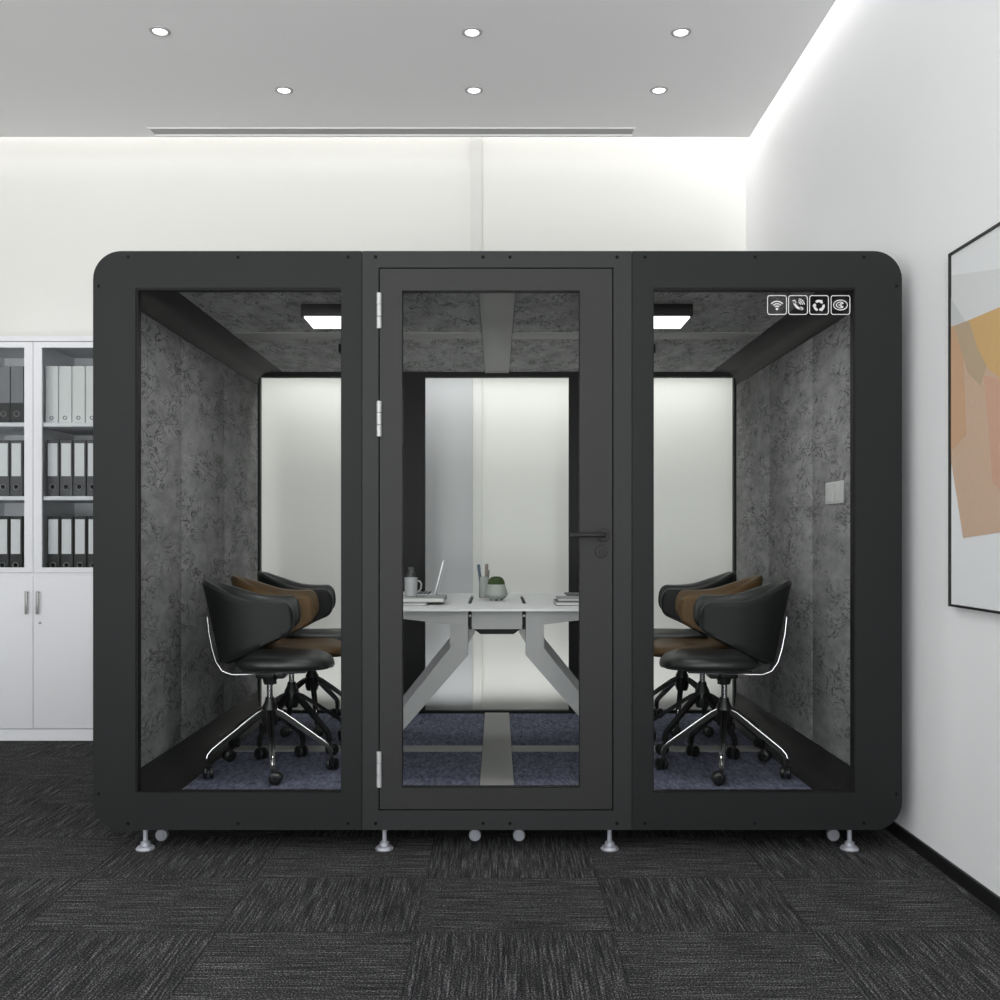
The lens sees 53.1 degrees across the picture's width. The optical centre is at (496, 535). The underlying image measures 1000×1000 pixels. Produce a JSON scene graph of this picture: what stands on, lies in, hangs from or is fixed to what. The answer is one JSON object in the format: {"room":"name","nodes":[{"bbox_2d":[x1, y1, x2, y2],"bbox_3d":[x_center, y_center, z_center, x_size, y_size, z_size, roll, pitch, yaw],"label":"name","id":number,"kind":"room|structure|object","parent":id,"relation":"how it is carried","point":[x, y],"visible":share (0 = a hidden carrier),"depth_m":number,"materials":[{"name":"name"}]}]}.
{"room":"office","nodes":[
{"label":"office","id":0,"kind":"room"},
{"bbox_2d":[0,137,745,708],"bbox_3d":[-1.795,-0.743,6.520,7.010,4.100,0.100,0,0,0],"label":"wall","id":1,"kind":"structure","parent":0,"point":[67,204],"depth_m":6.47,"materials":[{"name":"paint"}]},
{"bbox_2d":[425,378,472,708],"bbox_3d":[-0.358,-0.130,6.455,0.403,2.567,0.030,0,0,0],"label":"wall panel","id":2,"kind":"object","parent":1,"relation":"attached to","point":[448,401],"depth_m":6.44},
{"bbox_2d":[470,137,481,708],"bbox_3d":[-0.134,-0.819,6.460,0.074,3.946,0.020,0,0,0],"label":"trim","id":3,"kind":"structure","parent":1,"relation":"attached to","point":[475,142],"depth_m":6.45,"materials":[{"name":"white"}]},
{"bbox_2d":[0,0,835,136],"bbox_3d":[-1.840,-2.415,1.907,6.720,0.030,8.215,0,0,0],"label":"ceiling","id":4,"kind":"structure","parent":0,"point":[69,68],"depth_m":5.05,"materials":[{"name":"white paint"}]},
{"bbox_2d":[149,26,170,36],"bbox_3d":[-1.602,-2.397,4.753,0.098,0.006,0.098,0,0,0],"label":"recessed light","id":5,"kind":"object","parent":4,"relation":"in","point":[160,31],"visible":1,"depth_m":4.75,"materials":[{"name":"grey"}]},
{"bbox_2d":[153,28,166,34],"bbox_3d":[-1.602,-2.398,4.753,0.066,0.003,0.066,0,0,0],"label":"diffuser","id":6,"kind":"object","parent":5,"relation":"attached to","point":[156,31],"depth_m":4.75,"materials":[{"name":"white plastic"}]},
{"bbox_2d":[275,86,292,94],"bbox_3d":[-1.146,-2.397,5.381,0.098,0.006,0.098,0,0,0],"label":"recessed light","id":7,"kind":"object","parent":4,"relation":"in","point":[285,90],"visible":1,"depth_m":5.38,"materials":[{"name":"grey"}]},
{"bbox_2d":[278,88,289,92],"bbox_3d":[-1.146,-2.398,5.381,0.066,0.003,0.066,0,0,0],"label":"diffuser","id":8,"kind":"object","parent":7,"relation":"attached to","point":[280,90],"depth_m":5.38,"materials":[{"name":"white plastic"}]},
{"bbox_2d":[147,127,635,135],"bbox_3d":[-0.621,-2.413,5.935,2.874,0.034,0.116,0,0,0],"label":"ceiling vent","id":9,"kind":"object","parent":4,"relation":"in","point":[155,131],"visible":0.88,"depth_m":5.94,"materials":[{"name":"grey metal"}]},
{"bbox_2d":[462,27,481,37],"bbox_3d":[-0.119,-2.397,4.762,0.098,0.006,0.098,0,0,0],"label":"recessed light","id":10,"kind":"object","parent":4,"relation":"in","point":[471,32],"visible":1,"depth_m":4.76,"materials":[{"name":"grey"}]},
{"bbox_2d":[465,29,478,35],"bbox_3d":[-0.119,-2.398,4.762,0.066,0.003,0.066,0,0,0],"label":"diffuser","id":11,"kind":"object","parent":10,"relation":"attached to","point":[468,32],"depth_m":4.76,"materials":[{"name":"white plastic"}]},
{"bbox_2d":[465,86,482,94],"bbox_3d":[-0.124,-2.397,5.381,0.098,0.006,0.098,0,0,0],"label":"recessed light","id":12,"kind":"object","parent":4,"relation":"in","point":[473,90],"visible":1,"depth_m":5.38,"materials":[{"name":"grey"}]},
{"bbox_2d":[468,88,479,92],"bbox_3d":[-0.124,-2.398,5.381,0.066,0.003,0.066,0,0,0],"label":"diffuser","id":13,"kind":"object","parent":12,"relation":"attached to","point":[470,90],"depth_m":5.38,"materials":[{"name":"white plastic"}]},
{"bbox_2d":[650,86,667,94],"bbox_3d":[0.872,-2.397,5.381,0.098,0.006,0.098,0,0,0],"label":"recessed light","id":14,"kind":"object","parent":4,"relation":"in","point":[657,90],"visible":1,"depth_m":5.38,"materials":[{"name":"grey"}]},
{"bbox_2d":[653,88,664,92],"bbox_3d":[0.872,-2.398,5.381,0.066,0.003,0.066,0,0,0],"label":"diffuser","id":15,"kind":"object","parent":14,"relation":"attached to","point":[655,90],"depth_m":5.38,"materials":[{"name":"white plastic"}]},
{"bbox_2d":[671,27,690,37],"bbox_3d":[0.876,-2.397,4.762,0.098,0.006,0.098,0,0,0],"label":"recessed light","id":16,"kind":"object","parent":4,"relation":"in","point":[679,32],"visible":1,"depth_m":4.76,"materials":[{"name":"grey"}]},
{"bbox_2d":[674,29,687,35],"bbox_3d":[0.876,-2.398,4.762,0.066,0.003,0.066,0,0,0],"label":"diffuser","id":17,"kind":"object","parent":16,"relation":"attached to","point":[677,32],"depth_m":4.76,"materials":[{"name":"white plastic"}]},
{"bbox_2d":[0,741,999,999],"bbox_3d":[-1.795,1.257,2.135,6.810,0.100,8.670,0,0,0],"label":"floor","id":18,"kind":"structure","parent":0,"point":[85,914],"depth_m":3.23,"materials":[{"name":"carpet"}]},
{"bbox_2d":[0,336,92,740],"bbox_3d":[-2.733,0.015,6.157,0.919,2.385,0.595,0,0,0],"label":"filing cabinet","id":19,"kind":"object","parent":18,"relation":"on","point":[46,613],"visible":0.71,"depth_m":5.89,"materials":[{"name":"white"}]},
{"bbox_2d":[0,440,9,495],"bbox_3d":[-2.956,-0.406,6.122,0.074,0.338,0.286,0,0,0],"label":"box file","id":20,"kind":"object","parent":19,"relation":"on","point":[4,444],"visible":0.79,"depth_m":5.98,"materials":[{"name":"grey plastic"}]},
{"bbox_2d":[0,516,9,566],"bbox_3d":[-2.960,0.057,6.122,0.074,0.354,0.286,0,0,0],"label":"box file","id":21,"kind":"object","parent":19,"relation":"in","point":[4,520],"visible":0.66,"depth_m":5.98,"materials":[{"name":"grey"}]},
{"bbox_2d":[0,366,10,422],"bbox_3d":[-2.953,-0.845,6.122,0.074,0.345,0.286,0,0,0],"label":"box file","id":22,"kind":"object","parent":19,"relation":"on","point":[5,371],"visible":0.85,"depth_m":5.99,"materials":[{"name":"grey"}]},
{"bbox_2d":[10,440,23,495],"bbox_3d":[-2.877,-0.406,6.122,0.073,0.338,0.286,0,0,0],"label":"box file","id":23,"kind":"object","parent":19,"relation":"on","point":[16,446],"visible":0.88,"depth_m":5.99,"materials":[{"name":"grey plastic"}]},
{"bbox_2d":[10,516,23,566],"bbox_3d":[-2.881,0.057,6.122,0.073,0.354,0.286,0,0,0],"label":"box file","id":24,"kind":"object","parent":19,"relation":"in","point":[16,522],"visible":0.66,"depth_m":5.99,"materials":[{"name":"grey cardboard"}]},
{"bbox_2d":[11,366,23,422],"bbox_3d":[-2.873,-0.845,6.122,0.073,0.345,0.286,0,0,0],"label":"box file","id":25,"kind":"object","parent":19,"relation":"on","point":[17,372],"visible":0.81,"depth_m":5.99,"materials":[{"name":"grey cardboard"}]},
{"bbox_2d":[0,496,92,502],"bbox_3d":[-2.733,-0.224,6.178,0.877,0.024,0.528,0,0,0],"label":"shelf","id":26,"kind":"object","parent":19,"relation":"attached to","point":[3,499],"depth_m":5.91,"materials":[{"name":"white"}]},
{"bbox_2d":[0,423,92,434],"bbox_3d":[-2.733,-0.659,6.178,0.877,0.024,0.528,0,0,0],"label":"shelf","id":27,"kind":"object","parent":19,"relation":"attached to","point":[5,428],"depth_m":5.97,"materials":[{"name":"white"}]},
{"bbox_2d":[46,366,58,422],"bbox_3d":[-2.665,-0.845,6.122,0.074,0.345,0.286,0,0,0],"label":"box file","id":28,"kind":"object","parent":19,"relation":"on","point":[52,372],"visible":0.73,"depth_m":5.99,"materials":[{"name":"white cardboard"}]},
{"bbox_2d":[47,440,59,495],"bbox_3d":[-2.659,-0.406,6.122,0.074,0.338,0.286,0,0,0],"label":"box file","id":29,"kind":"object","parent":19,"relation":"on","point":[53,446],"visible":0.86,"depth_m":5.99,"materials":[{"name":"grey plastic"}]},
{"bbox_2d":[47,516,60,566],"bbox_3d":[-2.656,0.057,6.122,0.074,0.354,0.286,0,0,0],"label":"box file","id":30,"kind":"object","parent":19,"relation":"in","point":[53,522],"visible":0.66,"depth_m":5.98,"materials":[{"name":"grey cardboard"}]},
{"bbox_2d":[59,366,72,422],"bbox_3d":[-2.585,-0.845,6.122,0.074,0.345,0.286,0,0,0],"label":"box file","id":31,"kind":"object","parent":19,"relation":"on","point":[65,372],"visible":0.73,"depth_m":5.99,"materials":[{"name":"white cardboard"}]},
{"bbox_2d":[60,440,73,495],"bbox_3d":[-2.579,-0.406,6.122,0.074,0.338,0.286,0,0,0],"label":"box file","id":32,"kind":"object","parent":19,"relation":"on","point":[66,446],"visible":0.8,"depth_m":5.99,"materials":[{"name":"grey"}]},
{"bbox_2d":[61,516,73,566],"bbox_3d":[-2.576,0.057,6.122,0.074,0.354,0.286,0,0,0],"label":"box file","id":33,"kind":"object","parent":19,"relation":"in","point":[67,522],"visible":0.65,"depth_m":5.98,"materials":[{"name":"grey"}]},
{"bbox_2d":[73,366,85,422],"bbox_3d":[-2.505,-0.845,6.122,0.074,0.345,0.286,0,0,0],"label":"box file","id":34,"kind":"object","parent":19,"relation":"on","point":[79,372],"visible":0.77,"depth_m":5.99,"materials":[{"name":"white cardboard"}]},
{"bbox_2d":[74,440,86,495],"bbox_3d":[-2.499,-0.406,6.122,0.074,0.338,0.286,0,0,0],"label":"box file","id":35,"kind":"object","parent":19,"relation":"on","point":[80,446],"visible":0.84,"depth_m":5.99,"materials":[{"name":"grey plastic"}]},
{"bbox_2d":[74,516,86,566],"bbox_3d":[-2.496,0.057,6.122,0.074,0.354,0.286,0,0,0],"label":"box file","id":36,"kind":"object","parent":19,"relation":"in","point":[80,522],"visible":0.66,"depth_m":5.98,"materials":[{"name":"grey cardboard"}]},
{"bbox_2d":[86,366,92,422],"bbox_3d":[-2.425,-0.845,6.122,0.074,0.345,0.286,0,0,0],"label":"box file","id":37,"kind":"object","parent":19,"relation":"on","point":[89,369],"visible":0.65,"depth_m":5.99,"materials":[{"name":"white"}]},
{"bbox_2d":[87,440,92,495],"bbox_3d":[-2.418,-0.406,6.122,0.074,0.338,0.286,0,0,0],"label":"box file","id":38,"kind":"object","parent":19,"relation":"on","point":[89,442],"visible":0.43,"depth_m":5.98,"materials":[{"name":"grey plastic"}]},
{"bbox_2d":[87,516,92,566],"bbox_3d":[-2.416,0.057,6.122,0.074,0.354,0.286,0,0,0],"label":"box file","id":39,"kind":"object","parent":19,"relation":"in","point":[89,518],"visible":0.27,"depth_m":5.98,"materials":[{"name":"grey"}]},
{"bbox_2d":[93,251,901,851],"bbox_3d":[0.002,0.059,4.933,3.088,2.294,2.354,0,0,0],"label":"pod","id":40,"kind":"object","parent":18,"relation":"on","point":[809,343],"visible":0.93,"depth_m":3.83,"materials":[{"name":"black metal"}]},
{"bbox_2d":[202,579,338,785],"bbox_3d":[-1.036,0.637,4.604,0.619,0.876,0.606,0,0,0],"label":"office chair","id":41,"kind":"object","parent":40,"relation":"on","point":[243,621],"visible":1,"depth_m":4.43,"materials":[{"name":"black leather"}]},
{"bbox_2d":[228,575,340,759],"bbox_3d":[-1.055,0.637,5.086,0.617,0.876,0.606,0,0,0],"label":"office chair","id":42,"kind":"object","parent":40,"relation":"on","point":[291,697],"visible":0.52,"depth_m":4.99,"materials":[{"name":"brown leather"}]},
{"bbox_2d":[257,571,340,735],"bbox_3d":[-1.036,0.637,5.654,0.619,0.876,0.606,0,0,0],"label":"office chair","id":43,"kind":"object","parent":40,"relation":"on","point":[326,595],"visible":0.42,"depth_m":5.53,"materials":[{"name":"black leather"}]},
{"bbox_2d":[301,304,340,328],"bbox_3d":[-0.700,-0.965,4.400,0.280,0.059,0.240,0,0,0],"label":"ceiling lamp","id":44,"kind":"object","parent":40,"relation":"attached to","point":[319,316],"depth_m":4.28,"materials":[{"name":"white plastic"}]},
{"bbox_2d":[403,593,578,729],"bbox_3d":[0.000,0.698,5.027,1.336,0.752,1.235,0,0,0],"label":"meeting table","id":45,"kind":"object","parent":40,"relation":"on","point":[466,613],"visible":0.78,"depth_m":4.46,"materials":[{"name":"laminate"}]},
{"bbox_2d":[407,567,414,576],"bbox_3d":[-0.439,0.240,5.100,0.046,0.164,0.046,0,0,0],"label":"tumbler","id":46,"kind":"object","parent":45,"relation":"on","point":[410,573],"visible":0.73,"depth_m":5.08,"materials":[{"name":"grey"}]},
{"bbox_2d":[403,602,428,605],"bbox_3d":[-0.422,0.316,4.700,0.195,0.012,0.200,0,0,0],"label":"notebook","id":47,"kind":"object","parent":45,"relation":"on","point":[404,603],"visible":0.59,"depth_m":4.60,"materials":[{"name":"grey paper"}]},
{"bbox_2d":[403,595,446,601],"bbox_3d":[-0.388,0.299,4.780,0.285,0.020,0.240,0,0,0],"label":"notebook","id":48,"kind":"object","parent":47,"relation":"on","point":[420,598],"visible":0.73,"depth_m":4.66,"materials":[{"name":"grey paper"}]},
{"bbox_2d":[404,577,421,596],"bbox_3d":[-0.403,0.243,4.746,0.076,0.092,0.062,0,0,33],"label":"mug","id":49,"kind":"object","parent":48,"relation":"on","point":[410,582],"visible":1,"depth_m":4.72,"materials":[{"name":"grey ceramic"}]},
{"bbox_2d":[403,560,446,594],"bbox_3d":[-0.415,0.227,5.430,0.270,0.190,0.310,0,0,0],"label":"open laptop","id":50,"kind":"object","parent":45,"relation":"on","point":[435,592],"visible":0.67,"depth_m":5.38,"materials":[{"name":"silver metal"}]},
{"bbox_2d":[479,576,487,597],"bbox_3d":[-0.068,0.267,5.220,0.054,0.110,0.054,0,0,0],"label":"pen cup","id":51,"kind":"object","parent":45,"relation":"on","point":[483,583],"visible":0.83,"depth_m":5.20,"materials":[{"name":"grey ceramic"}]},
{"bbox_2d":[477,564,480,581],"bbox_3d":[-0.086,0.232,5.212,0.037,0.169,0.017,0,0,-14],"label":"pen","id":52,"kind":"object","parent":51,"relation":"in","point":[478,565],"visible":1,"depth_m":5.20,"materials":[{"name":"blue plastic"}]},
{"bbox_2d":[485,564,487,576],"bbox_3d":[-0.056,0.231,5.229,0.018,0.171,0.026,0,0,38],"label":"marker","id":53,"kind":"object","parent":51,"relation":"in","point":[486,565],"visible":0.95,"depth_m":5.22,"materials":[{"name":"brown plastic"}]},
{"bbox_2d":[485,576,507,600],"bbox_3d":[-0.004,0.261,4.980,0.116,0.120,0.116,0,0,0],"label":"potted succulent","id":54,"kind":"object","parent":45,"relation":"on","point":[496,589],"visible":1,"depth_m":4.94,"materials":[{"name":"white ceramic"}]},
{"bbox_2d":[485,584,507,600],"bbox_3d":[-0.004,0.281,4.980,0.116,0.082,0.116,0,0,0],"label":"pot","id":55,"kind":"object","parent":54,"relation":"attached to","point":[493,591],"depth_m":4.94,"materials":[{"name":"grey ceramic"}]},
{"bbox_2d":[474,629,519,633],"bbox_3d":[0.000,0.430,4.997,0.210,0.022,1.005,0,0,0],"label":"cable tray","id":56,"kind":"object","parent":45,"relation":"on","point":[482,631],"depth_m":4.49,"materials":[{"name":"black metal"}]},
{"bbox_2d":[553,599,578,605],"bbox_3d":[0.386,0.312,4.710,0.228,0.018,0.220,0,0,0],"label":"notebook","id":57,"kind":"object","parent":45,"relation":"on","point":[556,602],"visible":0.34,"depth_m":4.60,"materials":[{"name":"grey paper"}]},
{"bbox_2d":[556,596,578,600],"bbox_3d":[0.398,0.297,4.755,0.225,0.012,0.210,0,0,0],"label":"notebook","id":58,"kind":"object","parent":57,"relation":"on","point":[559,598],"visible":0.32,"depth_m":4.66,"materials":[{"name":"grey paper"}]},
{"bbox_2d":[564,592,578,595],"bbox_3d":[0.520,0.311,5.250,0.320,0.020,0.220,0,0,0],"label":"closed laptop","id":59,"kind":"object","parent":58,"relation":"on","point":[565,593],"visible":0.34,"depth_m":5.24,"materials":[{"name":"silver metal"}]},
{"bbox_2d":[654,304,692,328],"bbox_3d":[0.700,-0.965,4.400,0.280,0.059,0.240,0,0,0],"label":"ceiling lamp","id":60,"kind":"object","parent":40,"relation":"attached to","point":[666,316],"depth_m":4.28,"materials":[{"name":"white plastic"}]},
{"bbox_2d":[654,571,736,735],"bbox_3d":[1.036,0.637,5.654,0.619,0.876,0.606,0,0,0],"label":"office chair","id":61,"kind":"object","parent":40,"relation":"on","point":[667,595],"visible":0.41,"depth_m":5.53,"materials":[{"name":"black leather"}]},
{"bbox_2d":[654,575,765,759],"bbox_3d":[1.055,0.637,5.086,0.617,0.876,0.606,0,0,0],"label":"office chair","id":62,"kind":"object","parent":40,"relation":"on","point":[702,697],"visible":0.45,"depth_m":4.99,"materials":[{"name":"brown leather"}]},
{"bbox_2d":[655,579,791,785],"bbox_3d":[1.036,0.637,4.604,0.619,0.876,0.606,0,0,0],"label":"office chair","id":63,"kind":"object","parent":40,"relation":"on","point":[750,621],"visible":1,"depth_m":4.43,"materials":[{"name":"black leather"}]},
{"bbox_2d":[825,480,843,504],"bbox_3d":[1.445,-0.185,4.280,0.009,0.095,0.220,0,0,0],"label":"wall switch","id":64,"kind":"object","parent":40,"relation":"attached to","point":[834,489],"depth_m":4.26,"materials":[{"name":"grey plastic"}]},
{"bbox_2d":[746,0,999,896],"bbox_3d":[1.660,-0.743,2.135,0.100,4.100,8.670,0,0,0],"label":"wall","id":65,"kind":"structure","parent":0,"point":[883,135],"depth_m":3.79,"materials":[{"name":"paint"}]},
{"bbox_2d":[885,821,999,914],"bbox_3d":[1.604,1.181,2.135,0.012,0.053,8.670,0,0,0],"label":"baseboard","id":66,"kind":"structure","parent":65,"relation":"attached to","point":[989,898],"depth_m":3.55,"materials":[{"name":"black"}]},
{"bbox_2d":[948,222,999,613],"bbox_3d":[1.597,-0.372,3.006,0.025,1.236,1.012,0,0,0],"label":"framed picture","id":67,"kind":"object","parent":65,"relation":"attached to","point":[973,267],"visible":1,"depth_m":3.33,"materials":[{"name":"black"}]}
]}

